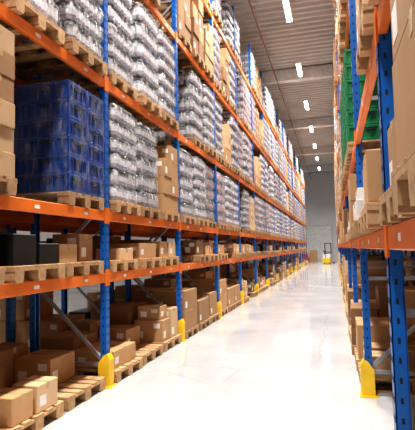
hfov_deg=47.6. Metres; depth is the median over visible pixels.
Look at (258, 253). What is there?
wooden pallet
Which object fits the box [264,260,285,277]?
wooden pallet
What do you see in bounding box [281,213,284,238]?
wooden pallet
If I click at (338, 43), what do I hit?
wooden pallet
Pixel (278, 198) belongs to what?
wooden pallet
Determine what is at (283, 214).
wooden pallet
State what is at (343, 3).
wooden pallet
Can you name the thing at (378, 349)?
wooden pallet
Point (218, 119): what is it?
wooden pallet
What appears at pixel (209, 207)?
wooden pallet
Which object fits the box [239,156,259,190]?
wooden pallet
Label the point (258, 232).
wooden pallet
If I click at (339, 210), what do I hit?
wooden pallet
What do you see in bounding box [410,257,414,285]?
wooden pallet
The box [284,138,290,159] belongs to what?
wooden pallet
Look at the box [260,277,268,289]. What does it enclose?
wooden pallet
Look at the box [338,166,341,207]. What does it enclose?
wooden pallet
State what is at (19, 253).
wooden pallet
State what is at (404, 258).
wooden pallet
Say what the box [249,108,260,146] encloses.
wooden pallet
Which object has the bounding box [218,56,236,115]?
wooden pallet
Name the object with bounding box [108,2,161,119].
wooden pallet
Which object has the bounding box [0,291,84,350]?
wooden pallet
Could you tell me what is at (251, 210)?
wooden pallet
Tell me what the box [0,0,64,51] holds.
wooden pallet
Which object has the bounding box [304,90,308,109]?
lamp
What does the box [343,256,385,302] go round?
wooden pallet
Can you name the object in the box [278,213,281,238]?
wooden pallet
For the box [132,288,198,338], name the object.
wooden pallet
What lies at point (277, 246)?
wooden pallet
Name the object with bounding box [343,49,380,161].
wooden pallet
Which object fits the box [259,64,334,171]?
ceiling beams
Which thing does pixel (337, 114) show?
wooden pallet
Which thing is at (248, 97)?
wooden pallet
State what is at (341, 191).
wooden pallet
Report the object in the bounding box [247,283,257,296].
wooden pallet
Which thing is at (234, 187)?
wooden pallet
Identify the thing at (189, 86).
wooden pallet
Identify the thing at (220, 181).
wooden pallet
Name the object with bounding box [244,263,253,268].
wooden pallet
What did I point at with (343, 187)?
wooden pallet
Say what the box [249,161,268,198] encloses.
wooden pallet
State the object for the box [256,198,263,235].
wooden pallet
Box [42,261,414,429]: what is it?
floor
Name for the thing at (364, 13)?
wooden pallet
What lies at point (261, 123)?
wooden pallet
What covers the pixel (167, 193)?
wooden pallet
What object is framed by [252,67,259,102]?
wooden pallet
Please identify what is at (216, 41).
wooden pallet
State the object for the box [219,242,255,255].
wooden pallet
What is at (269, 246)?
wooden pallet
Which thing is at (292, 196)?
wooden pallet
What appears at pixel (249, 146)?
wooden pallet
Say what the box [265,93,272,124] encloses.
wooden pallet
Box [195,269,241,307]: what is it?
wooden pallet
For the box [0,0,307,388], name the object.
rack
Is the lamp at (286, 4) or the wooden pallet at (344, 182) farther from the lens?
the lamp at (286, 4)
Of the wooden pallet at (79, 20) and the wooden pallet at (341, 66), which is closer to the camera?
the wooden pallet at (79, 20)
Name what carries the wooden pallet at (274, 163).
on the rack at (105, 365)
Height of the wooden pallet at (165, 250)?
0.444 m
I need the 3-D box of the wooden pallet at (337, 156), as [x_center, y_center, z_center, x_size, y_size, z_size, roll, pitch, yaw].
[5.148,-2.705,16.592,1.200,1.418,0.800,-2,-4,15]
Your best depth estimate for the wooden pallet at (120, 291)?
9.96 m
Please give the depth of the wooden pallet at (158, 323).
7.69 m
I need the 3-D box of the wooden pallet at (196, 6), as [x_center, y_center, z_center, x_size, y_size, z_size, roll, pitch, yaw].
[-0.750,-3.993,10.249,1.200,1.504,0.800,-2,-4,15]
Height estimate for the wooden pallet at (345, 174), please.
1.403 m
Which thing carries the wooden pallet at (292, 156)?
on the rack at (105, 365)
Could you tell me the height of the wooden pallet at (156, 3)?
1.568 m
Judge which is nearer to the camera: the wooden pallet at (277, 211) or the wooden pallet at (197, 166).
the wooden pallet at (197, 166)
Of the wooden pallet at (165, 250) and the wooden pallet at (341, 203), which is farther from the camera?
the wooden pallet at (341, 203)
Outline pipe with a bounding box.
[248,0,311,179]
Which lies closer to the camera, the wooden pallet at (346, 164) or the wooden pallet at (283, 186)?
the wooden pallet at (346, 164)
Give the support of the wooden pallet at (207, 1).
on the rack at (105, 365)
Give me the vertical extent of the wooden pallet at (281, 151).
1.568 m
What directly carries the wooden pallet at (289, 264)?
on the floor
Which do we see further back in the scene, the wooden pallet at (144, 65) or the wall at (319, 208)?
the wall at (319, 208)
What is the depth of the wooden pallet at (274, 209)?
22.41 m
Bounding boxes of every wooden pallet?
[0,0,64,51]
[0,24,17,195]
[0,80,104,213]
[0,229,65,282]
[0,267,5,284]
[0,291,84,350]
[0,342,105,411]
[0,367,63,429]
[14,0,107,83]
[24,234,103,276]
[40,104,140,217]
[41,0,137,102]
[41,330,142,382]
[46,238,137,271]
[69,299,125,318]
[70,319,163,365]
[74,122,160,220]
[87,285,143,307]
[92,236,161,268]
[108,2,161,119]
[110,302,181,351]
[111,146,179,223]
[121,240,178,265]
[131,30,178,131]
[131,149,195,225]
[132,0,160,8]
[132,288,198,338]
[140,0,191,53]
[144,277,210,330]
[147,157,208,227]
[151,70,204,152]
[152,269,196,278]
[168,166,216,228]
[172,0,204,71]
[175,240,209,262]
[181,240,218,260]
[181,240,227,259]
[182,23,214,83]
[182,84,216,158]
[182,278,227,314]
[184,172,226,230]
[185,271,235,311]
[193,176,234,231]
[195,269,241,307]
[196,99,224,166]
[197,291,219,323]
[199,29,222,95]
[202,183,240,232]
[203,0,211,11]
[203,0,222,28]
[205,124,231,171]
[212,189,250,234]
[213,0,235,55]
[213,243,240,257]
[215,48,230,105]
[217,117,239,176]
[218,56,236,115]
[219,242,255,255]
[220,263,230,272]
[220,269,225,277]
[220,278,248,302]
[221,78,248,129]
[223,197,255,234]
[224,129,244,180]
[225,243,246,256]
[225,269,261,292]
[229,20,241,68]
[230,195,260,235]
[230,243,252,256]
[231,133,250,184]
[236,53,256,94]
[237,242,260,255]
[238,89,252,135]
[239,142,253,187]
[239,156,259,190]
[241,200,267,236]
[244,242,267,254]
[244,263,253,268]
[245,99,256,141]
[246,161,261,193]
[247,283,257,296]
[248,155,265,195]
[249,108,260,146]
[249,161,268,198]
[249,204,272,237]
[249,264,277,283]
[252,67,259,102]
[253,75,262,108]
[253,117,267,155]
[253,120,264,151]
[254,100,265,115]
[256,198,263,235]
[257,209,280,238]
[258,243,280,252]
[258,261,282,279]
[258,275,274,285]
[259,85,269,120]
[260,166,274,201]
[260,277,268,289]
[260,283,264,291]
[264,129,272,162]
[264,204,269,236]
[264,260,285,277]
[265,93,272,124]
[265,123,270,159]
[266,134,275,166]
[266,173,278,205]
[267,215,285,239]
[268,245,273,253]
[269,100,274,129]
[269,139,277,169]
[269,177,280,206]
[270,206,275,236]
[272,105,276,134]
[273,147,281,174]
[274,180,282,208]
[274,209,277,237]
[275,119,282,145]
[275,141,279,171]
[276,148,283,176]
[277,183,284,209]
[278,184,286,210]
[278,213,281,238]
[278,261,286,276]
[279,127,285,151]
[279,256,297,269]
[280,152,284,179]
[281,157,287,182]
[281,192,288,212]
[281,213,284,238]
[282,192,289,213]
[283,214,286,238]
[284,133,287,154]
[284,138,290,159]
[284,192,292,214]
[286,216,289,239]
[286,263,292,273]
[288,196,294,216]
[292,156,297,174]
[292,220,295,240]
[310,250,317,261]
[333,38,337,88]
[335,0,337,16]
[335,17,337,52]
[336,113,339,144]
[336,122,338,160]
[337,0,349,64]
[337,172,340,211]
[338,0,349,42]
[338,43,340,109]
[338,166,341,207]
[339,117,346,185]
[339,135,343,195]
[339,221,341,243]
[340,0,346,14]
[340,64,342,83]
[340,98,355,179]
[340,143,345,190]
[340,176,342,204]
[341,74,364,171]
[342,211,343,235]
[342,254,381,299]
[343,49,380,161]
[343,209,348,241]
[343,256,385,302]
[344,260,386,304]
[347,280,407,324]
[348,174,356,239]
[348,299,375,341]
[350,187,364,236]
[350,286,388,354]
[354,286,414,370]
[355,0,392,74]
[358,197,372,234]
[358,341,414,394]
[361,149,382,231]
[367,0,378,5]
[379,116,414,225]
[390,0,414,214]
[403,257,408,275]
[405,261,411,285]
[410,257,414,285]
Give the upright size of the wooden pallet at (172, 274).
1.358 m
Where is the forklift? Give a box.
[322,243,334,263]
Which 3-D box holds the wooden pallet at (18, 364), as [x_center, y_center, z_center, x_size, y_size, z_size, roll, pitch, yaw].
[-1.879,1.752,5.287,1.200,0.564,0.800,-2,-4,15]
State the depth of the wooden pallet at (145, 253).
6.98 m
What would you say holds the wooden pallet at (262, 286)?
on the floor
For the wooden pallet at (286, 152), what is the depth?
29.11 m
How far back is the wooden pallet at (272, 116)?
22.75 m
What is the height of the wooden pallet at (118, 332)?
0.564 m
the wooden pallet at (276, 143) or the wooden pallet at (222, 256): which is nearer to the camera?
the wooden pallet at (222, 256)
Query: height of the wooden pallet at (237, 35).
1.408 m
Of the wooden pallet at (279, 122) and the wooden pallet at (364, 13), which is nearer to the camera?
the wooden pallet at (364, 13)
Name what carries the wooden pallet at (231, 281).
on the floor
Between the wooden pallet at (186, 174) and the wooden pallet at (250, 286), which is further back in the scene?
the wooden pallet at (250, 286)
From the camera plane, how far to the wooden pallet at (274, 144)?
23.56 m
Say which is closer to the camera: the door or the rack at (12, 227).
the rack at (12, 227)
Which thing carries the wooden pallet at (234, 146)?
on the rack at (105, 365)
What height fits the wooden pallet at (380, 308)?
0.954 m
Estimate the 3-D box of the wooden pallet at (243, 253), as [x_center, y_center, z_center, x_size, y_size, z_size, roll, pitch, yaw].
[0.551,1.084,14.465,1.200,0.444,0.800,-2,-4,15]
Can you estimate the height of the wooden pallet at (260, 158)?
1.568 m
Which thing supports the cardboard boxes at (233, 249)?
on the rack at (105, 365)
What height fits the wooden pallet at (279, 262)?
0.864 m
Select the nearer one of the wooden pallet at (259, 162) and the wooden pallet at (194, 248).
the wooden pallet at (194, 248)
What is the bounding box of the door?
[303,225,333,260]
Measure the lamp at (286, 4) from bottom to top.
0.710 m
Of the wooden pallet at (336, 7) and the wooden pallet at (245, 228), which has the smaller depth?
the wooden pallet at (336, 7)
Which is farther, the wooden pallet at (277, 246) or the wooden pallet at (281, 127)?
the wooden pallet at (281, 127)
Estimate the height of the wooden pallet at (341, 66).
1.304 m
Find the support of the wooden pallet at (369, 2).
on the rack at (392, 240)
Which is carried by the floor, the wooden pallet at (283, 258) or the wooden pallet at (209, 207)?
the wooden pallet at (283, 258)
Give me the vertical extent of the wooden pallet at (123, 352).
0.494 m
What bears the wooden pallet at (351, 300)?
on the floor
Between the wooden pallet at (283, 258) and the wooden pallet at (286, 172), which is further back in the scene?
the wooden pallet at (283, 258)
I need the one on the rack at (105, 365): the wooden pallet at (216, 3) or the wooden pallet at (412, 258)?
the wooden pallet at (216, 3)
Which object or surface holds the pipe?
hanging from the ceiling beams
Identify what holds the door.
in the wall at (319, 208)
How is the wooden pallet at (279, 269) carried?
on the floor
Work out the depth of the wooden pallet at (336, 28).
11.30 m
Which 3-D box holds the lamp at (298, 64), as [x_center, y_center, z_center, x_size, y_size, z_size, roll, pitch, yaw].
[4.203,-6.967,21.555,0.200,0.710,1.600,-2,-4,15]
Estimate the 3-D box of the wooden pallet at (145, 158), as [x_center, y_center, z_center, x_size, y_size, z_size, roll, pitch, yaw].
[-1.432,-0.638,7.302,1.200,1.408,0.800,-2,-4,15]
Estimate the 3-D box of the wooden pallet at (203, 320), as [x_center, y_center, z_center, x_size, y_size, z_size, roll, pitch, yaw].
[-0.621,1.831,9.846,1.200,1.024,0.800,-2,-4,14]
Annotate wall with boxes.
[17,231,224,290]
[244,172,380,261]
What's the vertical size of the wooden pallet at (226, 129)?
1.224 m
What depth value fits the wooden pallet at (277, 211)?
23.14 m
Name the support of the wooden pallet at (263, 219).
on the rack at (105, 365)
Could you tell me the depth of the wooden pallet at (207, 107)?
10.68 m
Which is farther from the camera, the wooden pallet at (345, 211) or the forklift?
the forklift
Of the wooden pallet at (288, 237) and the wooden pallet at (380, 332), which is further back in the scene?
the wooden pallet at (288, 237)
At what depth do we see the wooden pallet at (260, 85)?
19.23 m
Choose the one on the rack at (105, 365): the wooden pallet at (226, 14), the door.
the wooden pallet at (226, 14)
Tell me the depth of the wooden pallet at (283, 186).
26.88 m
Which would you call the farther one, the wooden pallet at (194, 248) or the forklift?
the forklift
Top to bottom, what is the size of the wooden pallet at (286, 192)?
1.258 m
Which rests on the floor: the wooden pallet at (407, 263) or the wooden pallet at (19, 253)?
the wooden pallet at (407, 263)
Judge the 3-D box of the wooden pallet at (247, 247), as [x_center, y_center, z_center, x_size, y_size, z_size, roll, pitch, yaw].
[0.814,1.140,15.291,1.200,0.444,0.800,-2,-4,15]
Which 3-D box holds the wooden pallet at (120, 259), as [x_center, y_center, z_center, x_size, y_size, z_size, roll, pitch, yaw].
[-1.654,0.532,6.343,1.200,0.443,0.800,-2,-4,14]
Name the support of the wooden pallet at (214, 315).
on the floor
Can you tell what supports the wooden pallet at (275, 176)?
on the rack at (105, 365)
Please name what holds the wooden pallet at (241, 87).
on the rack at (105, 365)
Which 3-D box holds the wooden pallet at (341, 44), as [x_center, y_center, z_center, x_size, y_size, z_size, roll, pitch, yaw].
[2.713,-3.241,7.555,1.222,1.258,0.822,-2,-4,15]
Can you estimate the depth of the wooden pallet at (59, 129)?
5.10 m
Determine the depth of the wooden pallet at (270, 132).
21.87 m
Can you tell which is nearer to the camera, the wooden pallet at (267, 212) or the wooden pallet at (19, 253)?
the wooden pallet at (19, 253)
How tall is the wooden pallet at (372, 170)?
0.444 m
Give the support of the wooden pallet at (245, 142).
on the rack at (105, 365)
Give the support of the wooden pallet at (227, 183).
on the rack at (105, 365)
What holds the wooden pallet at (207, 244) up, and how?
on the rack at (105, 365)
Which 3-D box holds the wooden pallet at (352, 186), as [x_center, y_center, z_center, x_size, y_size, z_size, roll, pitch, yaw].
[2.554,-0.114,6.436,1.200,0.864,0.800,-2,-4,15]
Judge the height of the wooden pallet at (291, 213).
1.568 m
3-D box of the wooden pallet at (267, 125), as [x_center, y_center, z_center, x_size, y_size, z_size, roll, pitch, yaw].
[2.185,-3.289,21.061,1.200,1.568,0.800,-2,-4,15]
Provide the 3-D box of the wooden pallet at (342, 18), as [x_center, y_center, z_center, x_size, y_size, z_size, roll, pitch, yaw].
[2.476,-3.323,6.689,1.200,1.304,0.800,-2,-4,14]
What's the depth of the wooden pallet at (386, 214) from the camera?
2.18 m
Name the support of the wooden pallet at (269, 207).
on the rack at (105, 365)
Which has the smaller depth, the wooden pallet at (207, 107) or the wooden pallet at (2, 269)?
the wooden pallet at (2, 269)
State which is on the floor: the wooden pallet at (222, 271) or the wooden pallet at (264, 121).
the wooden pallet at (222, 271)
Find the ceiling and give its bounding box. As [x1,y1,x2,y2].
[221,0,334,173]
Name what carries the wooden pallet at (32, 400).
on the floor
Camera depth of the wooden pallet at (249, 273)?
16.84 m
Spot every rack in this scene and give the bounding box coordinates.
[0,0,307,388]
[0,76,292,341]
[334,0,414,429]
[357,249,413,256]
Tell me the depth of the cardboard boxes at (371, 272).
12.27 m
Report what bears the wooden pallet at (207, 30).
on the rack at (105, 365)
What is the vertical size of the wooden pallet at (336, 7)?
1.418 m
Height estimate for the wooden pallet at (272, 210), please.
1.408 m
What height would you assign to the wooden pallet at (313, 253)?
1.304 m
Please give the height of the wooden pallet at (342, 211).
0.864 m
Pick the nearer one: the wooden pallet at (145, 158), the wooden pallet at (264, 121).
the wooden pallet at (145, 158)
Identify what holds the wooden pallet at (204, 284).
on the floor
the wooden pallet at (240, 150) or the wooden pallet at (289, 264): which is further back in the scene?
the wooden pallet at (289, 264)
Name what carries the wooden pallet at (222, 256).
on the rack at (105, 365)
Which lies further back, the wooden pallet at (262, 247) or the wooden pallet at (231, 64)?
the wooden pallet at (262, 247)
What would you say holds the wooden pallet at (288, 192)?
on the rack at (105, 365)
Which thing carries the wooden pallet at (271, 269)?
on the floor
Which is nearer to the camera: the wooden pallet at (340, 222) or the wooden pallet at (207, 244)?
the wooden pallet at (207, 244)
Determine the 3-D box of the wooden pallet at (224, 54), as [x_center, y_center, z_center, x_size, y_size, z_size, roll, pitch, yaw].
[-0.046,-3.809,12.954,1.200,1.504,0.800,-2,-4,15]
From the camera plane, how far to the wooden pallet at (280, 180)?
25.23 m
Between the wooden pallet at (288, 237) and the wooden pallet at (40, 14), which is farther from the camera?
the wooden pallet at (288, 237)
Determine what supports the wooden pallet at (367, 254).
on the floor
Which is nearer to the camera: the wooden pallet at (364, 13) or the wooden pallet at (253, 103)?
the wooden pallet at (364, 13)
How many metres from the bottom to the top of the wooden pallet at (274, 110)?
1.408 m
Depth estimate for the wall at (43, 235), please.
21.18 m
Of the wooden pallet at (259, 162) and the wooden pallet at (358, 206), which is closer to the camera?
the wooden pallet at (358, 206)
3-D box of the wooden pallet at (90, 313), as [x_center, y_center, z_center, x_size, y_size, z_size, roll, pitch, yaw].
[-2.155,2.016,9.323,1.200,0.644,0.800,-2,-4,15]
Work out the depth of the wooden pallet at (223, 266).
18.20 m
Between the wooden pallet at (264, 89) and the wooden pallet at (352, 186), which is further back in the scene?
the wooden pallet at (264, 89)
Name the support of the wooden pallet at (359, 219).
on the rack at (392, 240)
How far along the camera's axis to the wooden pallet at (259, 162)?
18.12 m
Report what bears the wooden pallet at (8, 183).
on the rack at (105, 365)
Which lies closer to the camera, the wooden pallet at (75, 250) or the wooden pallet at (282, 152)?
the wooden pallet at (75, 250)
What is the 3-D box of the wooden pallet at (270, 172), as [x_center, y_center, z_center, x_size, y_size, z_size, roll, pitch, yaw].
[2.463,-1.403,21.801,1.200,1.583,0.800,-2,-4,15]
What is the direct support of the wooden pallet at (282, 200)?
on the rack at (105, 365)
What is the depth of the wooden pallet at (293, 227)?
32.04 m
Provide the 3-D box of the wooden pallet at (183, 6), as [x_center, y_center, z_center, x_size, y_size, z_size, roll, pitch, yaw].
[-1.015,-4.071,9.399,1.200,1.544,0.800,-2,-4,15]
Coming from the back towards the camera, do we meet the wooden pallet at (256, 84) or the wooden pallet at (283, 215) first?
the wooden pallet at (283, 215)
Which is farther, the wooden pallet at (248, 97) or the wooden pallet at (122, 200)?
the wooden pallet at (248, 97)
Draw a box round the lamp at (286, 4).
[282,0,291,21]
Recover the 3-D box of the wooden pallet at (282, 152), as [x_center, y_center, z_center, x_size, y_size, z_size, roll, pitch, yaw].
[3.851,-2.862,27.321,1.200,1.568,0.800,-2,-4,15]
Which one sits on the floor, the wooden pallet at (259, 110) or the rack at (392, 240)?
the rack at (392, 240)
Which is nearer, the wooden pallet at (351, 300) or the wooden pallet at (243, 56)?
the wooden pallet at (351, 300)
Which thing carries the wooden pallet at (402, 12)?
on the rack at (392, 240)
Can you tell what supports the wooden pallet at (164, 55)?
on the rack at (105, 365)
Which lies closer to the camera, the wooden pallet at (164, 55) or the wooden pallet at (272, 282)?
the wooden pallet at (164, 55)
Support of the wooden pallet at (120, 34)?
on the rack at (105, 365)
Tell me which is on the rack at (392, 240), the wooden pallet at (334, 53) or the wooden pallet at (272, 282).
the wooden pallet at (334, 53)
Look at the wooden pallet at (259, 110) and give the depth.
20.14 m
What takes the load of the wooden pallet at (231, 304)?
on the floor
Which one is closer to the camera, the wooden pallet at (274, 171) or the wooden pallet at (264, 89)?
the wooden pallet at (264, 89)
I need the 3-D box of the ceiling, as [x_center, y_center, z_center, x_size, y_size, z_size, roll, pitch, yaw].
[3.740,-7.062,25.633,17.900,0.100,64.400,-2,-4,15]
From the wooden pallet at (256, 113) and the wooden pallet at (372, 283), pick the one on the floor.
the wooden pallet at (372, 283)
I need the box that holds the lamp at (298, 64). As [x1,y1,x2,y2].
[296,62,302,75]

